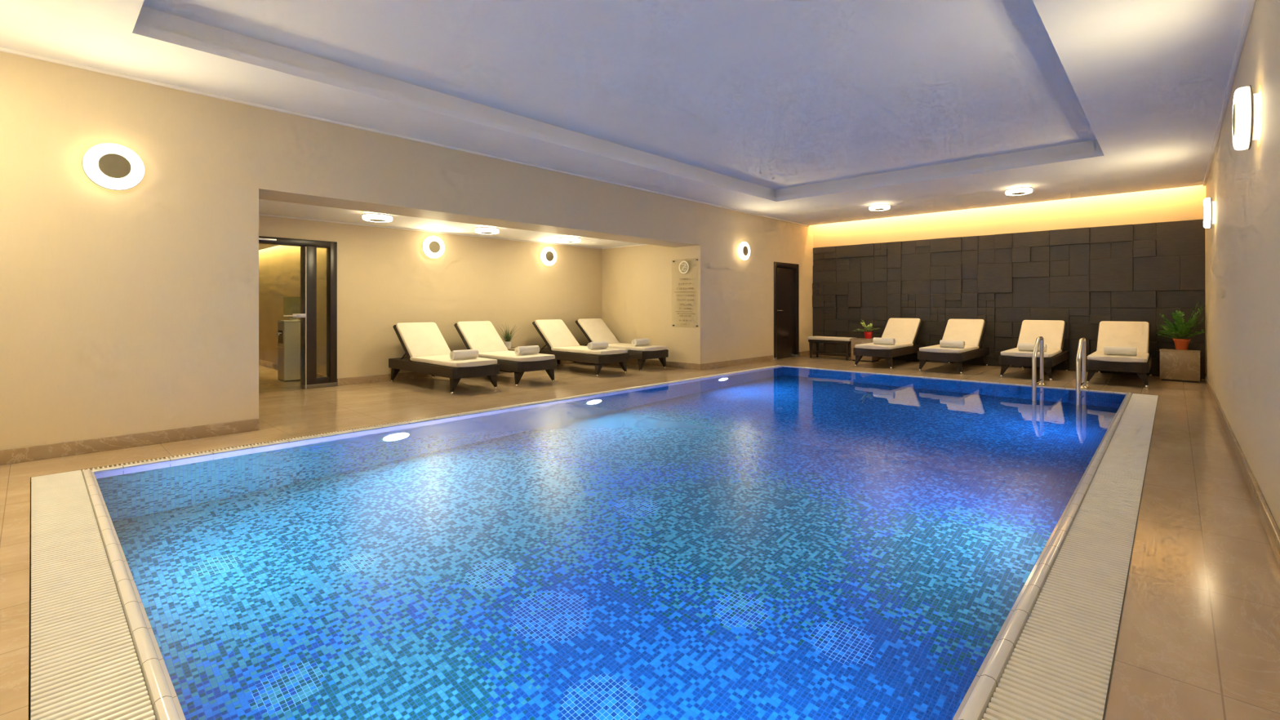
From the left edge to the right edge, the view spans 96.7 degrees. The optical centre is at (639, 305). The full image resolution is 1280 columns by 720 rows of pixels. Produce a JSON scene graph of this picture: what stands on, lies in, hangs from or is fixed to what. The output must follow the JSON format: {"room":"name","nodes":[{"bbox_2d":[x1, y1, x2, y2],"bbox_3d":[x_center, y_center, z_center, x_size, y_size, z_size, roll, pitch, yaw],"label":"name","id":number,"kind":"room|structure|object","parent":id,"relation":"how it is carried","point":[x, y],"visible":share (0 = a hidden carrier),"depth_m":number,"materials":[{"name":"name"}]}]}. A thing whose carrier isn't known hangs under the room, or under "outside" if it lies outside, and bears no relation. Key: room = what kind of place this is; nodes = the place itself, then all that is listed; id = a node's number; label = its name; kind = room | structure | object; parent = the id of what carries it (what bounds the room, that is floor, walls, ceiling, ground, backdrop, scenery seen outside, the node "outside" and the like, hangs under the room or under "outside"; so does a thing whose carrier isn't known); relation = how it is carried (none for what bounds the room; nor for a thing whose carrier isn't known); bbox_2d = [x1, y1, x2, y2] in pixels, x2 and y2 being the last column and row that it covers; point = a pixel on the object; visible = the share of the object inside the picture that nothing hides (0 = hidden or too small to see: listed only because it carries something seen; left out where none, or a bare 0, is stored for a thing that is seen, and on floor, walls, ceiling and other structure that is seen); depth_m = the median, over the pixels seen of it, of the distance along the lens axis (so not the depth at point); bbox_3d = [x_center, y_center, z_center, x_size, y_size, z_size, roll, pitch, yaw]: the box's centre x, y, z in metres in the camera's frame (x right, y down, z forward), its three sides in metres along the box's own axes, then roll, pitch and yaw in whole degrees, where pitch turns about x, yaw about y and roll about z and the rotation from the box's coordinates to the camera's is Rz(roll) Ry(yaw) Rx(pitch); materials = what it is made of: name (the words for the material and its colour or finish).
{"room":"indoor swimming pool","nodes":[
{"label":"indoor swimming pool","id":0,"kind":"room"},
{"bbox_2d":[258,244,326,375],"bbox_3d":[-6.928,-0.150,9.230,5.668,2.700,2.200,0,0,43],"label":"wall","id":1,"kind":"structure","parent":0,"point":[279,266],"depth_m":9.66,"materials":[{"name":"beige paint"}]},
{"bbox_2d":[258,359,326,377],"bbox_3d":[-6.247,1.050,9.811,5.468,0.100,0.020,0,0,43],"label":"baseboard","id":2,"kind":"structure","parent":1,"relation":"attached to","point":[268,364],"depth_m":10.05,"materials":[{"name":"stone"}]},
{"bbox_2d":[0,51,813,450],"bbox_3d":[-1.606,-0.450,8.855,2.612,3.300,13.730,0,0,43],"label":"wall","id":3,"kind":"structure","parent":0,"point":[134,310],"depth_m":4.76,"materials":[{"name":"beige paint"}]},
{"bbox_2d":[81,142,144,190],"bbox_3d":[-3.992,-1.054,4.327,0.097,0.352,0.352,0,0,43],"label":"lamp","id":4,"kind":"object","parent":3,"relation":"attached to","point":[112,166],"visible":1,"depth_m":4.29,"materials":[{"name":"grey metal"}]},
{"bbox_2d":[0,351,809,465],"bbox_3d":[-1.579,1.050,8.761,2.482,0.100,13.230,0,0,43],"label":"baseboard","id":5,"kind":"structure","parent":3,"relation":"attached to","point":[103,444],"depth_m":4.62,"materials":[{"name":"stone"}]},
{"bbox_2d":[0,47,809,226],"bbox_3d":[-0.724,-1.769,7.865,0.030,0.022,13.090,0,0,43],"label":"trim","id":6,"kind":"structure","parent":3,"relation":"attached to","point":[2,49],"depth_m":5.29,"materials":[{"name":"white paint"}]},
{"bbox_2d":[258,213,648,248],"bbox_3d":[-2.374,-1.144,8.343,1.892,0.018,6.733,0,0,43],"label":"trim","id":7,"kind":"structure","parent":3,"relation":"attached to","point":[259,214],"depth_m":8.76,"materials":[{"name":"white paint"}]},
{"bbox_2d":[672,257,697,328],"bbox_3d":[0.784,-0.220,9.965,0.584,1.200,0.045,0,0,43],"label":"panel","id":8,"kind":"object","parent":3,"relation":"attached to","point":[687,265],"visible":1,"depth_m":9.95,"materials":[{"name":"clear glass"}]},
{"bbox_2d":[737,241,750,260],"bbox_3d":[1.935,-1.023,10.655,0.097,0.352,0.352,0,0,43],"label":"lamp","id":9,"kind":"object","parent":3,"relation":"attached to","point":[744,250],"visible":1,"depth_m":10.59,"materials":[{"name":"grey metal"}]},
{"bbox_2d":[773,262,799,359],"bbox_3d":[3.059,0.103,11.933,0.112,1.993,1.010,0,0,43],"label":"door","id":10,"kind":"structure","parent":3,"relation":"in","point":[786,275],"depth_m":11.97,"materials":[{"name":"brown wood"}]},
{"bbox_2d":[258,215,601,378],"bbox_3d":[-3.170,-0.050,8.986,0.150,2.500,6.883,0,0,43],"label":"wall","id":11,"kind":"structure","parent":0,"point":[385,278],"depth_m":8.90,"materials":[{"name":"beige painted plaster"}]},
{"bbox_2d":[258,235,337,390],"bbox_3d":[-4.617,0.114,7.308,0.275,1.972,1.356,0,0,43],"label":"door","id":12,"kind":"structure","parent":11,"relation":"in","point":[308,315],"depth_m":7.58,"materials":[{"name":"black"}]},
{"bbox_2d":[422,235,444,258],"bbox_3d":[-3.188,-0.902,8.787,0.097,0.352,0.352,0,0,43],"label":"lamp","id":13,"kind":"object","parent":11,"relation":"attached to","point":[433,246],"visible":1,"depth_m":8.74,"materials":[{"name":"grey metal"}]},
{"bbox_2d":[539,246,556,266],"bbox_3d":[-1.676,-0.900,10.401,0.097,0.352,0.352,0,0,43],"label":"lamp","id":14,"kind":"object","parent":11,"relation":"attached to","point":[548,255],"visible":1,"depth_m":10.35,"materials":[{"name":"grey metal"}]},
{"bbox_2d":[504,341,511,348],"bbox_3d":[-2.212,0.657,9.546,0.120,0.116,0.120,0,0,43],"label":"pot","id":15,"kind":"object","parent":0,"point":[508,344],"depth_m":9.50,"materials":[{"name":"ceramic"}]},
{"bbox_2d":[0,0,1248,249],"bbox_3d":[-1.279,-1.545,8.549,14.445,1.110,13.530,0,0,43],"label":"ceiling","id":16,"kind":"structure","parent":0,"point":[805,112],"depth_m":4.92,"materials":[{"name":"white paint"}]},
{"bbox_2d":[361,211,393,222],"bbox_3d":[-3.259,-1.105,7.077,0.352,0.097,0.352,0,0,43],"label":"lamp","id":17,"kind":"object","parent":16,"relation":"attached to","point":[369,216],"visible":0.98,"depth_m":6.97,"materials":[{"name":"grey metal"}]},
{"bbox_2d":[474,225,499,234],"bbox_3d":[-2.226,-1.105,8.285,0.352,0.097,0.352,0,0,43],"label":"lamp","id":18,"kind":"object","parent":16,"relation":"attached to","point":[484,229],"visible":1,"depth_m":8.17,"materials":[{"name":"grey metal"}]},
{"bbox_2d":[478,225,495,227],"bbox_3d":[-2.226,-1.135,8.285,0.250,0.024,0.250,0,0,43],"label":"diffuser","id":19,"kind":"object","parent":18,"relation":"attached to","point":[482,226],"depth_m":8.16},
{"bbox_2d":[560,235,581,243],"bbox_3d":[-1.156,-1.105,9.466,0.352,0.097,0.352,0,0,43],"label":"lamp","id":20,"kind":"object","parent":16,"relation":"attached to","point":[569,239],"visible":1,"depth_m":9.35,"materials":[{"name":"grey metal"}]},
{"bbox_2d":[868,203,890,210],"bbox_3d":[4.194,-1.732,9.978,0.352,0.097,0.352,0,0,43],"label":"lamp","id":21,"kind":"object","parent":16,"relation":"attached to","point":[877,206],"visible":1,"depth_m":9.87,"materials":[{"name":"grey metal"}]},
{"bbox_2d":[1004,186,1032,195],"bbox_3d":[5.698,-1.732,8.570,0.352,0.097,0.352,0,0,43],"label":"lamp","id":22,"kind":"object","parent":16,"relation":"attached to","point":[1019,190],"visible":1,"depth_m":8.47,"materials":[{"name":"grey metal"}]},
{"bbox_2d":[0,355,1279,719],"bbox_3d":[-1.315,1.170,8.583,14.745,0.140,13.730,0,0,43],"label":"floor","id":23,"kind":"structure","parent":0,"point":[1199,634],"depth_m":2.93,"materials":[{"name":"tile"}]},
{"bbox_2d":[30,470,155,719],"bbox_3d":[-2.015,1.110,2.041,4.963,0.020,0.228,0,0,43],"label":"grate","id":24,"kind":"object","parent":23,"relation":"on","point":[85,665],"visible":1,"depth_m":1.99,"materials":[{"name":"plastic"}]},
{"bbox_2d":[275,320,300,382],"bbox_3d":[-5.153,0.657,8.439,0.330,0.885,0.396,0,0,43],"label":"water dispenser","id":25,"kind":"object","parent":23,"relation":"on","point":[288,333],"visible":0.73,"depth_m":8.30,"materials":[{"name":"plastic"}]},
{"bbox_2d":[283,296,298,319],"bbox_3d":[-5.137,0.040,8.456,0.270,0.350,0.270,0,0,43],"label":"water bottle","id":26,"kind":"object","parent":25,"relation":"on","point":[289,296],"visible":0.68,"depth_m":8.42,"materials":[{"name":"clear plastic"}]},
{"bbox_2d":[82,364,779,471],"bbox_3d":[-0.578,1.110,7.167,0.056,0.020,9.209,0,0,43],"label":"grate","id":27,"kind":"object","parent":23,"relation":"on","point":[162,458],"visible":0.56,"depth_m":5.45,"materials":[{"name":"plastic"}]},
{"bbox_2d":[388,322,499,395],"bbox_3d":[-2.726,0.673,7.842,1.900,0.854,0.670,0,0,43],"label":"sun lounger","id":28,"kind":"object","parent":23,"relation":"on","point":[426,349],"visible":0.99,"depth_m":7.83,"materials":[{"name":"fabric"}]},
{"bbox_2d":[395,322,450,356],"bbox_3d":[-3.110,0.492,8.201,0.547,0.492,0.600,0,0,43],"label":"cushion","id":29,"kind":"object","parent":28,"relation":"on","point":[416,339],"depth_m":8.14,"materials":[{"name":"beige fabric"}]},
{"bbox_2d":[409,354,497,367],"bbox_3d":[-2.493,0.733,7.624,1.238,0.061,0.636,0,0,43],"label":"seat cushion","id":30,"kind":"object","parent":28,"relation":"on","point":[424,360],"depth_m":7.37,"materials":[{"name":"beige fabric"}]},
{"bbox_2d":[449,349,478,359],"bbox_3d":[-2.301,0.636,7.464,0.122,0.120,0.350,0,0,43],"label":"rolled towel","id":31,"kind":"object","parent":28,"relation":"on","point":[466,353],"visible":1,"depth_m":7.41,"materials":[{"name":"white fabric"}]},
{"bbox_2d":[453,320,556,386],"bbox_3d":[-2.076,0.673,8.535,1.900,0.854,0.670,0,0,43],"label":"sun lounger","id":32,"kind":"object","parent":23,"relation":"on","point":[482,336],"visible":0.7,"depth_m":8.45,"materials":[{"name":"beige fabric"}]},
{"bbox_2d":[457,320,507,352],"bbox_3d":[-2.460,0.492,8.895,0.547,0.492,0.600,0,0,43],"label":"cushion","id":33,"kind":"object","parent":32,"relation":"on","point":[482,336],"depth_m":8.84,"materials":[{"name":"beige fabric"}]},
{"bbox_2d":[477,350,555,361],"bbox_3d":[-1.843,0.733,8.317,1.238,0.061,0.636,0,0,43],"label":"seat cushion","id":34,"kind":"object","parent":32,"relation":"on","point":[500,355],"depth_m":8.03,"materials":[{"name":"beige fabric"}]},
{"bbox_2d":[514,345,539,355],"bbox_3d":[-1.616,0.636,8.173,0.122,0.120,0.350,0,0,43],"label":"rolled towel","id":35,"kind":"object","parent":32,"relation":"on","point":[519,350],"visible":1,"depth_m":8.11,"materials":[{"name":"white fabric"}]},
{"bbox_2d":[499,346,515,372],"bbox_3d":[-2.140,0.907,9.616,0.416,0.385,0.396,0,0,43],"label":"stone table","id":36,"kind":"object","parent":23,"relation":"on","point":[512,348],"visible":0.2,"depth_m":9.41,"materials":[{"name":"beige stone"}]},
{"bbox_2d":[497,322,518,348],"bbox_3d":[-2.193,0.500,9.510,0.449,0.430,0.472,0,0,43],"label":"potted plant","id":37,"kind":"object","parent":36,"relation":"on","point":[508,343],"depth_m":9.52,"materials":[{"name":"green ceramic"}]},
{"bbox_2d":[532,319,629,377],"bbox_3d":[-1.065,0.673,9.615,1.900,0.854,0.670,0,0,43],"label":"sun lounger","id":38,"kind":"object","parent":23,"relation":"on","point":[560,341],"visible":0.84,"depth_m":9.42,"materials":[{"name":"beige fabric"}]},
{"bbox_2d":[534,319,580,347],"bbox_3d":[-1.448,0.492,9.975,0.547,0.492,0.600,0,0,43],"label":"cushion","id":39,"kind":"object","parent":38,"relation":"on","point":[554,333],"depth_m":9.91,"materials":[{"name":"beige fabric"}]},
{"bbox_2d":[551,346,627,355],"bbox_3d":[-0.832,0.733,9.397,1.238,0.061,0.636,0,0,43],"label":"seat cushion","id":40,"kind":"object","parent":38,"relation":"on","point":[563,350],"depth_m":9.15,"materials":[{"name":"beige fabric"}]},
{"bbox_2d":[587,341,608,349],"bbox_3d":[-0.676,0.636,9.183,0.122,0.120,0.350,0,0,43],"label":"rolled towel","id":41,"kind":"object","parent":38,"relation":"on","point":[598,344],"visible":1,"depth_m":9.12,"materials":[{"name":"white fabric"}]},
{"bbox_2d":[573,318,668,371],"bbox_3d":[-0.395,0.673,10.331,1.900,0.854,0.670,0,0,43],"label":"sun lounger","id":42,"kind":"object","parent":23,"relation":"on","point":[595,330],"visible":0.7,"depth_m":10.34,"materials":[{"name":"beige fabric"}]},
{"bbox_2d":[577,318,619,343],"bbox_3d":[-0.778,0.492,10.690,0.547,0.492,0.600,0,0,43],"label":"cushion","id":43,"kind":"object","parent":42,"relation":"on","point":[595,330],"depth_m":10.64,"materials":[{"name":"beige fabric"}]},
{"bbox_2d":[607,342,666,351],"bbox_3d":[-0.162,0.733,10.113,1.238,0.061,0.636,0,0,43],"label":"seat cushion","id":44,"kind":"object","parent":42,"relation":"on","point":[629,347],"depth_m":9.80,"materials":[{"name":"beige fabric"}]},
{"bbox_2d":[631,337,650,346],"bbox_3d":[0.016,0.636,9.960,0.122,0.120,0.350,0,0,43],"label":"rolled towel","id":45,"kind":"object","parent":42,"relation":"on","point":[636,342],"visible":1,"depth_m":9.88,"materials":[{"name":"white fabric"}]},
{"bbox_2d":[807,336,854,359],"bbox_3d":[3.998,0.877,11.875,0.920,0.445,0.380,0,0,43],"label":"bench","id":46,"kind":"object","parent":23,"relation":"on","point":[846,340],"visible":0.77,"depth_m":11.78,"materials":[{"name":"brown wood"}]},
{"bbox_2d":[807,336,854,341],"bbox_3d":[3.998,0.685,11.875,0.920,0.060,0.380,0,0,43],"label":"cushion","id":47,"kind":"object","parent":46,"relation":"on","point":[810,338],"depth_m":11.75,"materials":[{"name":"beige fabric"}]},
{"bbox_2d":[850,337,879,362],"bbox_3d":[4.507,0.875,11.384,0.421,0.450,0.426,0,0,43],"label":"stone table","id":48,"kind":"object","parent":23,"relation":"on","point":[858,340],"visible":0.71,"depth_m":11.25,"materials":[{"name":"beige stone"}]},
{"bbox_2d":[852,319,878,338],"bbox_3d":[4.503,0.456,11.329,0.347,0.389,0.539,0,0,-24],"label":"potted plant","id":49,"kind":"object","parent":48,"relation":"on","point":[868,335],"visible":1,"depth_m":11.27,"materials":[{"name":"green plant"}]},
{"bbox_2d":[853,318,924,368],"bbox_3d":[4.715,0.673,10.724,0.670,0.854,1.900,0,0,43],"label":"sun lounger","id":50,"kind":"object","parent":23,"relation":"on","point":[904,331],"visible":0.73,"depth_m":10.69,"materials":[{"name":"beige fabric"}]},
{"bbox_2d":[872,337,895,344],"bbox_3d":[4.388,0.636,10.244,0.350,0.120,0.122,0,0,43],"label":"rolled towel","id":51,"kind":"object","parent":50,"relation":"on","point":[877,340],"visible":1,"depth_m":10.20,"materials":[{"name":"white fabric"}]},
{"bbox_2d":[854,342,913,349],"bbox_3d":[4.497,0.733,10.491,0.636,0.061,1.238,0,0,43],"label":"seat cushion","id":52,"kind":"object","parent":50,"relation":"on","point":[898,345],"depth_m":10.21,"materials":[{"name":"beige fabric"}]},
{"bbox_2d":[881,318,920,342],"bbox_3d":[5.074,0.492,11.108,0.600,0.492,0.547,0,0,43],"label":"cushion","id":53,"kind":"object","parent":50,"relation":"on","point":[902,330],"depth_m":11.07,"materials":[{"name":"beige fabric"}]},
{"bbox_2d":[917,319,989,374],"bbox_3d":[5.510,0.673,9.979,0.670,0.854,1.900,0,0,43],"label":"sun lounger","id":54,"kind":"object","parent":23,"relation":"on","point":[969,331],"visible":0.97,"depth_m":10.03,"materials":[{"name":"beige fabric"}]},
{"bbox_2d":[919,344,978,353],"bbox_3d":[5.292,0.733,9.746,0.636,0.061,1.238,0,0,43],"label":"seat cushion","id":55,"kind":"object","parent":54,"relation":"on","point":[969,348],"depth_m":9.42,"materials":[{"name":"beige fabric"}]},
{"bbox_2d":[939,339,964,347],"bbox_3d":[5.199,0.636,9.485,0.350,0.120,0.122,0,0,43],"label":"rolled towel","id":56,"kind":"object","parent":54,"relation":"on","point":[950,344],"visible":1,"depth_m":9.44,"materials":[{"name":"white fabric"}]},
{"bbox_2d":[942,319,984,346],"bbox_3d":[5.870,0.492,10.363,0.600,0.492,0.547,0,0,43],"label":"cushion","id":57,"kind":"object","parent":54,"relation":"on","point":[969,331],"depth_m":10.33,"materials":[{"name":"beige fabric"}]},
{"bbox_2d":[998,320,1069,381],"bbox_3d":[6.368,0.673,9.176,0.670,0.854,1.900,0,0,43],"label":"sun lounger","id":58,"kind":"object","parent":23,"relation":"on","point":[1053,331],"visible":0.95,"depth_m":9.29,"materials":[{"name":"beige fabric"}]},
{"bbox_2d":[1000,347,1062,357],"bbox_3d":[6.150,0.733,8.943,0.636,0.061,1.238,0,0,43],"label":"seat cushion","id":59,"kind":"object","parent":58,"relation":"on","point":[1051,352],"depth_m":8.62,"materials":[{"name":"beige fabric"}]},
{"bbox_2d":[1017,342,1046,351],"bbox_3d":[6.009,0.636,8.726,0.350,0.120,0.122,0,0,43],"label":"rolled towel","id":60,"kind":"object","parent":58,"relation":"on","point":[1021,346],"visible":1,"depth_m":8.72,"materials":[{"name":"white fabric"}]},
{"bbox_2d":[1017,320,1065,349],"bbox_3d":[6.727,0.492,9.560,0.600,0.492,0.547,0,0,43],"label":"cushion","id":61,"kind":"object","parent":58,"relation":"on","point":[1053,331],"depth_m":9.55,"materials":[{"name":"beige fabric"}]},
{"bbox_2d":[1031,336,1046,390],"bbox_3d":[5.421,1.238,7.755,0.110,1.624,0.679,0,0,43],"label":"pool handrail","id":62,"kind":"object","parent":23,"relation":"on","point":[1040,340],"visible":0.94,"depth_m":7.72,"materials":[{"name":"metal"}]},
{"bbox_2d":[981,393,1158,719],"bbox_3d":[3.042,1.110,3.622,0.235,0.020,9.436,0,0,43],"label":"grate","id":63,"kind":"object","parent":23,"relation":"on","point":[1059,668],"visible":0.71,"depth_m":2.09,"materials":[{"name":"plastic"}]},
{"bbox_2d":[1075,337,1088,394],"bbox_3d":[5.760,1.238,7.437,0.110,1.624,0.679,0,0,43],"label":"pool handrail","id":64,"kind":"object","parent":23,"relation":"on","point":[1082,344],"visible":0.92,"depth_m":7.35,"materials":[{"name":"silver metal"}]},
{"bbox_2d":[1085,320,1152,387],"bbox_3d":[7.134,0.673,8.458,0.670,0.854,1.900,0,0,43],"label":"sun lounger","id":65,"kind":"object","parent":23,"relation":"on","point":[1110,333],"visible":0.98,"depth_m":8.57,"materials":[{"name":"beige fabric"}]},
{"bbox_2d":[1087,351,1149,362],"bbox_3d":[6.916,0.733,8.225,0.636,0.061,1.238,0,0,43],"label":"seat cushion","id":66,"kind":"object","parent":65,"relation":"on","point":[1097,356],"depth_m":7.88,"materials":[{"name":"beige fabric"}]},
{"bbox_2d":[1103,346,1137,355],"bbox_3d":[6.760,0.636,8.022,0.350,0.120,0.122,0,0,43],"label":"rolled towel","id":67,"kind":"object","parent":65,"relation":"on","point":[1112,350],"visible":1,"depth_m":7.98,"materials":[{"name":"white fabric"}]},
{"bbox_2d":[1096,320,1149,353],"bbox_3d":[7.494,0.492,8.842,0.600,0.492,0.547,0,0,43],"label":"cushion","id":68,"kind":"object","parent":65,"relation":"on","point":[1110,333],"depth_m":8.84,"materials":[{"name":"beige fabric"}]},
{"bbox_2d":[1102,396,1158,719],"bbox_3d":[3.136,1.114,3.547,0.004,0.032,9.476,0,0,43],"label":"trim","id":69,"kind":"structure","parent":23,"relation":"on","point":[1117,633],"depth_m":2.08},
{"bbox_2d":[1159,347,1200,382],"bbox_3d":[7.948,0.873,8.394,0.431,0.455,0.426,0,0,43],"label":"stone table","id":70,"kind":"object","parent":23,"relation":"on","point":[1175,365],"visible":0.98,"depth_m":8.24,"materials":[{"name":"beige stone"}]},
{"bbox_2d":[1156,297,1204,350],"bbox_3d":[7.955,0.256,8.395,0.519,0.777,0.607,0,0,43],"label":"potted plant","id":71,"kind":"object","parent":70,"relation":"on","point":[1179,330],"visible":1,"depth_m":8.31,"materials":[{"name":"green plant"}]},
{"bbox_2d":[813,185,1204,367],"bbox_3d":[6.258,-0.450,10.759,6.665,3.300,0.200,0,0,43],"label":"wall","id":72,"kind":"structure","parent":0,"point":[1181,203],"depth_m":10.07,"materials":[{"name":"beige paint"}]},
{"bbox_2d":[812,218,1204,378],"bbox_3d":[6.173,-0.100,10.668,6.263,2.398,0.068,0,0,43],"label":"cladding","id":73,"kind":"object","parent":72,"relation":"attached to","point":[1164,261],"visible":0.77,"depth_m":10.11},
{"bbox_2d":[1204,0,1279,530],"bbox_3d":[3.992,-0.450,3.611,0.200,3.300,13.730,0,0,43],"label":"wall","id":74,"kind":"structure","parent":0,"point":[1242,244],"depth_m":3.48,"materials":[{"name":"beige paint"}]},
{"bbox_2d":[1203,196,1215,228],"bbox_3d":[6.471,-1.055,6.476,0.097,0.352,0.352,0,0,43],"label":"lamp","id":75,"kind":"object","parent":74,"relation":"attached to","point":[1209,206],"visible":1,"depth_m":6.38,"materials":[{"name":"grey metal"}]},
{"bbox_2d":[1212,201,1215,223],"bbox_3d":[6.494,-1.055,6.455,0.024,0.250,0.250,0,0,43],"label":"diffuser","id":76,"kind":"object","parent":75,"relation":"attached to","point":[1213,202],"depth_m":6.37,"materials":[{"name":"white plastic"}]},
{"bbox_2d":[1203,0,1255,186],"bbox_3d":[3.826,-1.769,3.603,0.030,0.022,13.090,0,0,43],"label":"trim","id":77,"kind":"structure","parent":74,"relation":"attached to","point":[1250,6],"depth_m":4.32,"materials":[{"name":"white paint"}]},
{"bbox_2d":[1203,373,1279,566],"bbox_3d":[3.868,1.050,3.639,0.020,0.100,13.200,0,0,43],"label":"baseboard","id":78,"kind":"structure","parent":74,"relation":"attached to","point":[1273,532],"depth_m":3.28,"materials":[{"name":"stone"}]},
{"bbox_2d":[1232,84,1259,150],"bbox_3d":[3.395,-1.050,3.191,0.097,0.352,0.352,0,0,43],"label":"lamp","id":79,"kind":"object","parent":74,"relation":"attached to","point":[1246,107],"visible":1,"depth_m":3.10,"materials":[{"name":"grey metal"}]},
{"bbox_2d":[1253,93,1259,139],"bbox_3d":[3.417,-1.050,3.170,0.024,0.250,0.250,0,0,43],"label":"diffuser","id":80,"kind":"object","parent":79,"relation":"attached to","point":[1256,99],"depth_m":3.09,"materials":[{"name":"white plastic"}]},
{"bbox_3d":[1.245,1.711,5.476,4.819,1.198,9.145,0,0,43],"label":"wall","id":81,"kind":"structure","parent":0,"visible":0},
{"bbox_2d":[82,469,180,719],"bbox_3d":[-1.913,1.156,2.137,4.864,0.128,0.045,0,0,43],"label":"trim","id":82,"kind":"structure","parent":81,"relation":"attached to","point":[162,704],"depth_m":1.98,"materials":[{"name":"tile"}]},
{"bbox_2d":[91,365,780,471],"bbox_3d":[-0.516,1.160,7.153,0.045,0.120,9.185,0,0,43],"label":"trim","id":83,"kind":"structure","parent":81,"relation":"attached to","point":[275,442],"depth_m":5.05,"materials":[{"name":"tile"}]},
{"bbox_2d":[91,365,1127,719],"bbox_3d":[1.244,1.194,5.474,4.827,0.181,9.149,0,0,43],"label":"trim","id":84,"kind":"structure","parent":81,"relation":"attached to","point":[180,711],"depth_m":2.38,"materials":[{"name":"tile"}]},
{"bbox_2d":[93,366,1125,719],"bbox_3d":[1.245,1.112,5.476,4.819,0.001,9.145,0,0,43],"label":"water","id":85,"kind":"object","parent":81,"relation":"in","point":[780,543],"visible":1,"depth_m":2.54,"materials":[{"name":"blue liquid"}]},
{"bbox_2d":[782,365,1127,394],"bbox_3d":[4.388,1.160,8.831,4.819,0.120,0.050,0,0,43],"label":"trim","id":86,"kind":"structure","parent":81,"relation":"attached to","point":[783,366],"depth_m":8.42,"materials":[{"name":"tile"}]},
{"bbox_2d":[957,392,1132,719],"bbox_3d":[3.018,1.156,3.808,0.048,0.128,9.235,0,0,43],"label":"trim","id":87,"kind":"structure","parent":81,"relation":"attached to","point":[976,705],"depth_m":2.08,"materials":[{"name":"tile"}]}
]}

